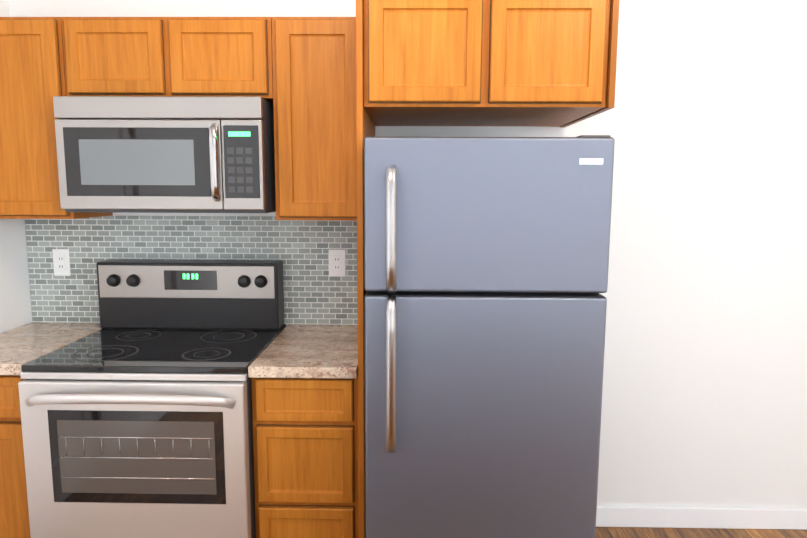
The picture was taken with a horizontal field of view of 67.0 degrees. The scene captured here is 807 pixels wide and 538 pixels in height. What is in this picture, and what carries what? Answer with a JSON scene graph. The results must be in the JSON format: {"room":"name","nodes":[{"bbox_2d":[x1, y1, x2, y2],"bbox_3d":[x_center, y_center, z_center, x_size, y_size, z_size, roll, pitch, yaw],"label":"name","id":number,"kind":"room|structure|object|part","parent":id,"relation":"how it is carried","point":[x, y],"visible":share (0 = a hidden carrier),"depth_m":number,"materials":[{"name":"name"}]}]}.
{"room":"kitchen","nodes":[
{"label":"kitchen","id":0,"kind":"room"},
{"bbox_2d":[0,0,32,332],"bbox_3d":[-1.722,0.193,-0.362,0.100,2.700,6.000,0,8,1],"label":"wall","id":1,"kind":"structure","parent":0,"point":[15,305],"depth_m":2.53,"materials":[{"name":"white paint"}]},
{"bbox_2d":[9,0,806,508],"bbox_3d":[0.733,-0.192,2.620,4.900,2.700,0.100,0,8,1],"label":"wall","id":2,"kind":"structure","parent":0,"point":[703,122],"depth_m":2.57,"materials":[{"name":"white paint"}]},
{"bbox_2d":[0,17,112,218],"bbox_3d":[-1.429,-0.570,2.395,0.376,0.730,0.319,0,8,1],"label":"upper cabinet","id":3,"kind":"object","parent":2,"relation":"attached to","point":[31,66],"depth_m":2.24,"materials":[{"name":"brown wood"}]},
{"bbox_2d":[60,17,167,95],"bbox_3d":[-1.047,-0.789,2.359,0.381,0.284,0.319,0,8,1],"label":"upper cabinet","id":4,"kind":"object","parent":2,"relation":"attached to","point":[102,56],"depth_m":2.21,"materials":[{"name":"brown wood"}]},
{"bbox_2d":[25,216,357,325],"bbox_3d":[-0.879,0.033,2.624,1.476,0.519,0.007,0,8,1],"label":"backsplash","id":5,"kind":"structure","parent":2,"relation":"attached to","point":[314,293],"depth_m":2.61,"materials":[{"name":"tile"}]},
{"bbox_2d":[52,249,70,275],"bbox_3d":[-1.469,-0.028,2.618,0.072,0.116,0.008,0,8,1],"label":"electrical outlet","id":6,"kind":"object","parent":5,"relation":"attached to","point":[61,261],"visible":1,"depth_m":2.62,"materials":[{"name":"white plastic"}]},
{"bbox_2d":[329,250,345,276],"bbox_3d":[-0.283,-0.025,2.597,0.072,0.116,0.008,0,8,1],"label":"electrical outlet","id":7,"kind":"object","parent":5,"relation":"attached to","point":[337,263],"visible":1,"depth_m":2.60,"materials":[{"name":"white plastic"}]},
{"bbox_2d":[164,17,275,100],"bbox_3d":[-0.666,-0.786,2.353,0.381,0.284,0.319,0,8,1],"label":"upper cabinet","id":8,"kind":"object","parent":2,"relation":"attached to","point":[208,56],"depth_m":2.20,"materials":[{"name":"brown wood"}]},
{"bbox_2d":[53,96,275,212],"bbox_3d":[-0.867,-0.428,2.348,0.739,0.410,0.430,0,8,1],"label":"microwave","id":9,"kind":"object","parent":8,"relation":"attached to","point":[165,154],"visible":1,"depth_m":2.17,"materials":[{"name":"grey metal"}]},
{"bbox_2d":[268,17,356,220],"bbox_3d":[-0.308,-0.562,2.376,0.333,0.730,0.319,0,8,1],"label":"upper cabinet","id":10,"kind":"object","parent":2,"relation":"attached to","point":[314,58],"depth_m":2.22,"materials":[{"name":"brown wood"}]},
{"bbox_2d":[364,0,487,125],"bbox_3d":[0.070,-0.724,2.193,0.380,0.350,0.626,0,8,1],"label":"upper cabinet","id":11,"kind":"object","parent":2,"relation":"attached to","point":[422,57],"depth_m":1.89,"materials":[{"name":"brown wood"}]},
{"bbox_2d":[476,0,619,127],"bbox_3d":[0.461,-0.721,2.184,0.401,0.350,0.630,0,8,1],"label":"upper cabinet","id":12,"kind":"object","parent":2,"relation":"attached to","point":[544,63],"depth_m":1.89,"materials":[{"name":"brown wood"}]},
{"bbox_2d":[596,506,806,529],"bbox_3d":[1.359,1.111,2.723,1.366,0.095,0.013,0,8,1],"label":"baseboard","id":13,"kind":"structure","parent":2,"relation":"attached to","point":[699,517],"depth_m":2.70,"materials":[{"name":"white wood"}]},
{"bbox_2d":[595,527,806,537],"bbox_3d":[0.672,1.577,-0.222,4.900,0.060,6.200,0,8,1],"label":"floor","id":14,"kind":"structure","parent":0,"point":[627,532],"depth_m":2.69,"materials":[{"name":"brown wood"}]},
{"bbox_2d":[0,376,30,537],"bbox_3d":[-1.442,0.746,2.411,0.365,0.877,0.620,0,8,1],"label":"base cabinet","id":15,"kind":"object","parent":14,"relation":"on","point":[14,512],"depth_m":2.09,"materials":[{"name":"brown wood"}]},
{"bbox_2d":[0,322,101,375],"bbox_3d":[-1.440,0.292,2.341,0.365,0.038,0.639,0,8,1],"label":"countertop","id":16,"kind":"structure","parent":15,"relation":"on","point":[20,346],"depth_m":2.34,"materials":[{"name":"beige stone"}]},
{"bbox_2d":[18,259,285,537],"bbox_3d":[-0.889,0.600,2.318,0.753,1.195,0.725,0,8,1],"label":"range","id":17,"kind":"object","parent":14,"relation":"on","point":[136,416],"visible":0.98,"depth_m":2.03,"materials":[{"name":"grey metal"}]},
{"bbox_3d":[-0.890,0.658,2.012,0.741,0.576,0.103,0,8,1],"label":"door","id":18,"kind":"part","parent":17,"relation":"part of","materials":[{"name":"silver metal"}]},
{"bbox_2d":[251,360,364,537],"bbox_3d":[-0.329,0.753,2.392,0.358,0.877,0.620,0,8,1],"label":"base cabinet","id":19,"kind":"object","parent":14,"relation":"on","point":[308,398],"depth_m":2.07,"materials":[{"name":"brown wood"}]},
{"bbox_2d":[248,324,363,379],"bbox_3d":[-0.327,0.300,2.322,0.358,0.038,0.639,0,8,1],"label":"countertop","id":20,"kind":"structure","parent":19,"relation":"on","point":[299,351],"depth_m":2.13,"materials":[{"name":"beige stone"}]},
{"bbox_2d":[364,135,614,537],"bbox_3d":[0.253,0.385,2.220,0.738,1.658,0.790,0,8,1],"label":"fridge","id":21,"kind":"object","parent":14,"relation":"on","point":[486,262],"visible":1,"depth_m":1.85,"materials":[{"name":"grey metal"}]}
]}

